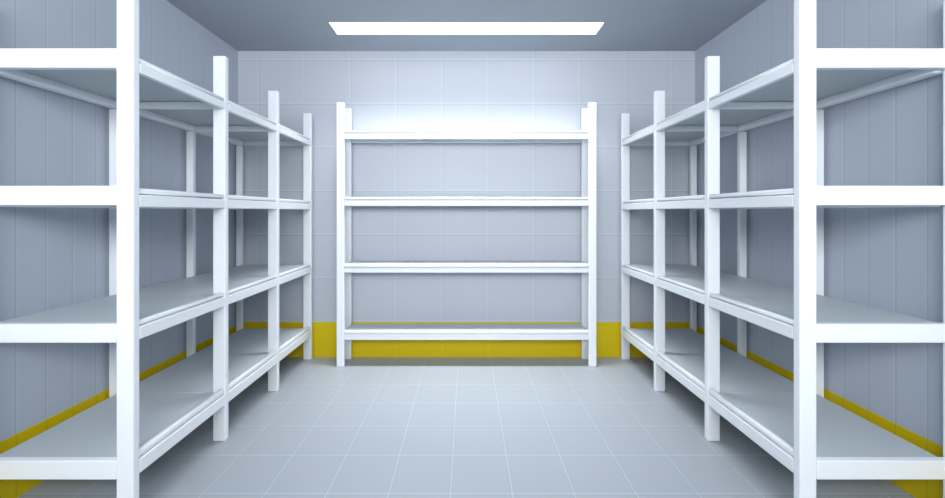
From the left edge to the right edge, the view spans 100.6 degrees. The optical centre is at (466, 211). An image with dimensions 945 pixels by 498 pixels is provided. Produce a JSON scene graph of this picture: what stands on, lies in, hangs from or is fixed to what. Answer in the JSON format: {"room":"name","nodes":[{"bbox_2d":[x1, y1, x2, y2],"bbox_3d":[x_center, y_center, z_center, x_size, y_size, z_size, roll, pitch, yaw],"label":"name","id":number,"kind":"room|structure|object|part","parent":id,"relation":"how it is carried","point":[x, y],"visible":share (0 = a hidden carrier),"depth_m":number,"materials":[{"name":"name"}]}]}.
{"room":"warehouse","nodes":[
{"label":"warehouse","id":0,"kind":"room"},
{"bbox_2d":[0,0,237,441],"bbox_3d":[-2.188,-0.074,1.235,0.120,2.849,5.070,0,0,0],"label":"wall","id":1,"kind":"structure","parent":0,"point":[51,258],"depth_m":2.16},
{"bbox_2d":[0,326,235,497],"bbox_3d":[-2.126,1.200,1.175,0.004,0.301,4.950,0,0,0],"label":"baseboard","id":2,"kind":"structure","parent":1,"relation":"attached to","point":[8,488],"depth_m":2.01,"materials":[{"name":"yellow paint"}]},
{"bbox_2d":[238,51,694,321],"bbox_3d":[0.000,-0.074,3.710,4.255,2.849,0.120,0,0,0],"label":"wall","id":3,"kind":"structure","parent":0,"point":[383,90],"depth_m":3.65,"materials":[{"name":"tile"}]},
{"bbox_2d":[243,322,689,356],"bbox_3d":[0.000,1.187,3.648,4.247,0.326,0.004,0,0,0],"label":"baseboard","id":4,"kind":"structure","parent":3,"relation":"attached to","point":[324,334],"depth_m":3.65,"materials":[{"name":"yellow paint"}]},
{"bbox_2d":[17,357,915,497],"bbox_3d":[0.000,1.410,1.235,4.495,0.120,5.070,0,0,0],"label":"floor","id":5,"kind":"structure","parent":0,"point":[367,427],"depth_m":2.30,"materials":[{"name":"tile"}]},
{"bbox_2d":[0,0,311,497],"bbox_3d":[-1.770,0.215,2.643,0.699,2.270,1.947,0,0,0],"label":"storage rack","id":6,"kind":"object","parent":5,"relation":"on","point":[118,437],"visible":1,"depth_m":2.07,"materials":[{"name":"white metal"}]},
{"bbox_3d":[-1.780,1.101,1.684,0.575,0.081,0.030,0,0,0],"label":"rail","id":7,"kind":"part","parent":6,"relation":"part of","materials":[{"name":"white metal"}]},
{"bbox_3d":[-1.780,0.518,1.684,0.575,0.080,0.030,0,0,0],"label":"rail","id":8,"kind":"part","parent":6,"relation":"part of","materials":[{"name":"white metal"}]},
{"bbox_3d":[-1.780,-0.070,1.684,0.575,0.084,0.030,0,0,0],"label":"rail","id":9,"kind":"part","parent":6,"relation":"part of","materials":[{"name":"white metal"}]},
{"bbox_3d":[-1.780,-0.656,1.684,0.575,0.083,0.030,0,0,0],"label":"rail","id":10,"kind":"part","parent":6,"relation":"part of","materials":[{"name":"white metal"}]},
{"bbox_2d":[0,393,213,456],"bbox_3d":[-1.746,1.067,2.003,0.595,0.011,0.606,0,0,0],"label":"shelf","id":11,"kind":"object","parent":6,"relation":"attached to","point":[92,432],"depth_m":1.92,"materials":[{"name":"white metal"}]},
{"bbox_2d":[0,294,213,322],"bbox_3d":[-1.746,0.488,2.003,0.595,0.017,0.606,0,0,0],"label":"shelf","id":12,"kind":"object","parent":6,"relation":"attached to","point":[100,310],"depth_m":1.93,"materials":[{"name":"white metal"}]},
{"bbox_2d":[22,70,199,100],"bbox_3d":[-1.746,-0.660,2.003,0.595,0.018,0.606,0,0,0],"label":"shelf","id":13,"kind":"object","parent":6,"relation":"attached to","point":[100,82],"depth_m":2.00,"materials":[{"name":"white metal"}]},
{"bbox_3d":[-2.080,0.372,2.324,0.051,1.956,0.036,0,0,0],"label":"post","id":14,"kind":"part","parent":6,"relation":"part of","materials":[{"name":"white metal"}]},
{"bbox_3d":[-1.456,0.215,1.687,0.073,2.270,0.036,0,0,0],"label":"post","id":15,"kind":"part","parent":6,"relation":"part of","materials":[{"name":"white metal"}]},
{"bbox_2d":[139,194,219,198],"bbox_3d":[-1.746,-0.089,2.003,0.595,0.024,0.606,0,0,0],"label":"shelf","id":16,"kind":"object","parent":6,"relation":"attached to","point":[139,194],"depth_m":1.98,"materials":[{"name":"white metal"}]},
{"bbox_3d":[-2.080,0.372,2.961,0.051,1.956,0.036,0,0,0],"label":"post","id":17,"kind":"part","parent":6,"relation":"part of","materials":[{"name":"white metal"}]},
{"bbox_2d":[139,101,257,124],"bbox_3d":[-1.746,-0.660,2.625,0.595,0.018,0.634,0,0,0],"label":"shelf","id":18,"kind":"object","parent":6,"relation":"attached to","point":[191,116],"depth_m":2.62,"materials":[{"name":"white metal"}]},
{"bbox_2d":[139,353,268,392],"bbox_3d":[-1.746,1.067,2.625,0.595,0.011,0.634,0,0,0],"label":"shelf","id":19,"kind":"object","parent":6,"relation":"attached to","point":[194,373],"depth_m":2.56,"materials":[{"name":"white metal"}]},
{"bbox_2d":[139,276,268,293],"bbox_3d":[-1.746,0.488,2.625,0.595,0.017,0.634,0,0,0],"label":"shelf","id":20,"kind":"object","parent":6,"relation":"attached to","point":[193,284],"depth_m":2.56,"materials":[{"name":"white metal"}]},
{"bbox_3d":[-1.456,0.215,2.324,0.073,2.270,0.036,0,0,0],"label":"post","id":21,"kind":"part","parent":6,"relation":"part of","materials":[{"name":"white metal"}]},
{"bbox_3d":[-2.080,0.372,3.598,0.051,1.956,0.036,0,0,0],"label":"post","id":22,"kind":"part","parent":6,"relation":"part of","materials":[{"name":"white metal"}]},
{"bbox_2d":[195,125,295,140],"bbox_3d":[-1.746,-0.660,3.262,0.595,0.018,0.634,0,0,0],"label":"shelf","id":23,"kind":"object","parent":6,"relation":"attached to","point":[241,135],"depth_m":3.29,"materials":[{"name":"white metal"}]},
{"bbox_2d":[196,265,302,275],"bbox_3d":[-1.746,0.488,3.262,0.595,0.017,0.634,0,0,0],"label":"shelf","id":24,"kind":"object","parent":6,"relation":"attached to","point":[241,270],"depth_m":3.22,"materials":[{"name":"white metal"}]},
{"bbox_2d":[196,328,303,352],"bbox_3d":[-1.746,1.067,3.262,0.595,0.011,0.634,0,0,0],"label":"shelf","id":25,"kind":"object","parent":6,"relation":"attached to","point":[246,340],"depth_m":3.24,"materials":[{"name":"white metal"}]},
{"bbox_3d":[-1.456,0.218,2.961,0.073,2.263,0.036,0,0,0],"label":"post","id":26,"kind":"part","parent":6,"relation":"part of","materials":[{"name":"white metal"}]},
{"bbox_3d":[-1.456,0.223,3.598,0.073,2.254,0.036,0,0,0],"label":"post","id":27,"kind":"part","parent":6,"relation":"part of","materials":[{"name":"white metal"}]},
{"bbox_2d":[337,103,595,366],"bbox_3d":[0.000,0.198,3.526,2.268,2.305,0.232,0,0,0],"label":"storage rack","id":28,"kind":"object","parent":5,"relation":"on","point":[347,331],"visible":1,"depth_m":3.41,"materials":[{"name":"white metal"}]},
{"bbox_3d":[-1.100,0.198,3.432,0.068,2.305,0.036,0,0,0],"label":"post","id":29,"kind":"part","parent":28,"relation":"part of","materials":[{"name":"white metal"}]},
{"bbox_3d":[-1.096,0.199,3.606,0.076,2.302,0.036,0,0,0],"label":"post","id":30,"kind":"part","parent":28,"relation":"part of","materials":[{"name":"white metal"}]},
{"bbox_2d":[346,324,586,329],"bbox_3d":[0.000,1.050,3.539,2.130,0.026,0.206,0,0,0],"label":"shelf","id":31,"kind":"object","parent":28,"relation":"attached to","point":[349,326],"depth_m":3.55,"materials":[{"name":"white metal"}]},
{"bbox_2d":[345,261,587,263],"bbox_3d":[0.000,0.469,3.539,2.130,0.032,0.206,0,0,0],"label":"shelf","id":32,"kind":"object","parent":28,"relation":"attached to","point":[348,262],"depth_m":3.52,"materials":[{"name":"white metal"}]},
{"bbox_3d":[1.096,0.199,3.606,0.076,2.302,0.036,0,0,0],"label":"post","id":33,"kind":"part","parent":28,"relation":"part of","materials":[{"name":"white metal"}]},
{"bbox_3d":[1.100,0.198,3.432,0.068,2.305,0.036,0,0,0],"label":"post","id":34,"kind":"part","parent":28,"relation":"part of","materials":[{"name":"white metal"}]},
{"bbox_2d":[621,0,944,497],"bbox_3d":[1.770,0.215,2.643,0.699,2.270,1.947,0,0,0],"label":"storage rack","id":35,"kind":"object","parent":5,"relation":"on","point":[814,437],"visible":1,"depth_m":2.07,"materials":[{"name":"white metal"}]},
{"bbox_3d":[1.456,0.223,3.598,0.073,2.254,0.036,0,0,0],"label":"post","id":36,"kind":"part","parent":35,"relation":"part of","materials":[{"name":"white metal"}]},
{"bbox_3d":[1.456,0.218,2.961,0.073,2.263,0.036,0,0,0],"label":"post","id":37,"kind":"part","parent":35,"relation":"part of","materials":[{"name":"white metal"}]},
{"bbox_2d":[629,328,736,352],"bbox_3d":[1.746,1.067,3.262,0.595,0.011,0.634,0,0,0],"label":"shelf","id":38,"kind":"object","parent":35,"relation":"attached to","point":[677,340],"depth_m":3.24,"materials":[{"name":"white metal"}]},
{"bbox_2d":[630,265,736,275],"bbox_3d":[1.746,0.488,3.262,0.595,0.017,0.634,0,0,0],"label":"shelf","id":39,"kind":"object","parent":35,"relation":"attached to","point":[670,270],"depth_m":3.22,"materials":[{"name":"white metal"}]},
{"bbox_2d":[637,125,737,140],"bbox_3d":[1.746,-0.660,3.262,0.595,0.018,0.634,0,0,0],"label":"shelf","id":40,"kind":"object","parent":35,"relation":"attached to","point":[669,135],"depth_m":3.29,"materials":[{"name":"white metal"}]},
{"bbox_3d":[2.080,0.372,3.598,0.051,1.956,0.036,0,0,0],"label":"post","id":41,"kind":"part","parent":35,"relation":"part of","materials":[{"name":"white metal"}]},
{"bbox_3d":[1.456,0.215,2.324,0.073,2.270,0.036,0,0,0],"label":"post","id":42,"kind":"part","parent":35,"relation":"part of","materials":[{"name":"white metal"}]},
{"bbox_2d":[664,353,793,392],"bbox_3d":[1.746,1.067,2.625,0.595,0.011,0.634,0,0,0],"label":"shelf","id":43,"kind":"object","parent":35,"relation":"attached to","point":[738,373],"depth_m":2.56,"materials":[{"name":"white metal"}]},
{"bbox_2d":[664,276,793,293],"bbox_3d":[1.746,0.488,2.625,0.595,0.017,0.634,0,0,0],"label":"shelf","id":44,"kind":"object","parent":35,"relation":"attached to","point":[728,284],"depth_m":2.56,"materials":[{"name":"white metal"}]},
{"bbox_2d":[675,101,793,124],"bbox_3d":[1.746,-0.660,2.625,0.595,0.018,0.634,0,0,0],"label":"shelf","id":45,"kind":"object","parent":35,"relation":"attached to","point":[727,116],"depth_m":2.62,"materials":[{"name":"white metal"}]},
{"bbox_3d":[2.080,0.372,2.961,0.051,1.956,0.036,0,0,0],"label":"post","id":46,"kind":"part","parent":35,"relation":"part of","materials":[{"name":"white metal"}]},
{"bbox_2d":[713,194,793,198],"bbox_3d":[1.746,-0.089,2.003,0.595,0.024,0.606,0,0,0],"label":"shelf","id":47,"kind":"object","parent":35,"relation":"attached to","point":[775,194],"depth_m":1.98,"materials":[{"name":"white metal"}]},
{"bbox_3d":[1.456,0.215,1.687,0.073,2.270,0.036,0,0,0],"label":"post","id":48,"kind":"part","parent":35,"relation":"part of","materials":[{"name":"white metal"}]},
{"bbox_3d":[2.080,0.372,2.324,0.051,1.956,0.036,0,0,0],"label":"post","id":49,"kind":"part","parent":35,"relation":"part of","materials":[{"name":"white metal"}]},
{"bbox_2d":[733,70,910,100],"bbox_3d":[1.746,-0.660,2.003,0.595,0.018,0.606,0,0,0],"label":"shelf","id":50,"kind":"object","parent":35,"relation":"attached to","point":[828,82],"depth_m":2.00,"materials":[{"name":"white metal"}]},
{"bbox_2d":[719,393,936,456],"bbox_3d":[1.746,1.067,2.003,0.595,0.011,0.606,0,0,0],"label":"shelf","id":51,"kind":"object","parent":35,"relation":"attached to","point":[840,432],"depth_m":1.92,"materials":[{"name":"white metal"}]},
{"bbox_2d":[719,294,936,322],"bbox_3d":[1.746,0.488,2.003,0.595,0.017,0.606,0,0,0],"label":"shelf","id":52,"kind":"object","parent":35,"relation":"attached to","point":[828,310],"depth_m":1.93,"materials":[{"name":"white metal"}]},
{"bbox_3d":[1.780,1.101,1.684,0.575,0.081,0.030,0,0,0],"label":"rail","id":53,"kind":"part","parent":35,"relation":"part of","materials":[{"name":"white metal"}]},
{"bbox_3d":[1.780,0.518,1.684,0.575,0.080,0.030,0,0,0],"label":"rail","id":54,"kind":"part","parent":35,"relation":"part of","materials":[{"name":"white metal"}]},
{"bbox_3d":[1.780,-0.070,1.684,0.575,0.084,0.030,0,0,0],"label":"rail","id":55,"kind":"part","parent":35,"relation":"part of","materials":[{"name":"white metal"}]},
{"bbox_3d":[1.780,-0.656,1.684,0.575,0.083,0.030,0,0,0],"label":"rail","id":56,"kind":"part","parent":35,"relation":"part of","materials":[{"name":"white metal"}]},
{"bbox_3d":[2.094,0.215,1.687,0.051,2.270,0.036,0,0,0],"label":"post","id":57,"kind":"part","parent":35,"relation":"part of","materials":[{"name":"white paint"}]},
{"bbox_2d":[166,0,766,50],"bbox_3d":[0.000,-1.559,1.235,4.495,0.120,5.070,0,0,0],"label":"ceiling","id":58,"kind":"structure","parent":0,"point":[245,25],"depth_m":3.04,"materials":[{"name":"grey paint"}]},
{"bbox_2d":[327,21,605,34],"bbox_3d":[0.000,-1.496,3.194,2.186,0.006,0.226,0,0,0],"label":"recessed light","id":59,"kind":"object","parent":58,"relation":"in","point":[339,27],"visible":1,"depth_m":3.17,"materials":[{"name":"plastic"}]},
{"bbox_2d":[695,0,943,446],"bbox_3d":[2.188,-0.074,1.235,0.120,2.849,5.070,0,0,0],"label":"wall","id":60,"kind":"structure","parent":0,"point":[890,259],"depth_m":2.12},
{"bbox_2d":[697,326,942,497],"bbox_3d":[2.126,1.200,1.175,0.004,0.301,4.950,0,0,0],"label":"baseboard","id":61,"kind":"structure","parent":60,"relation":"attached to","point":[916,488],"depth_m":1.95,"materials":[{"name":"yellow paint"}]}
]}

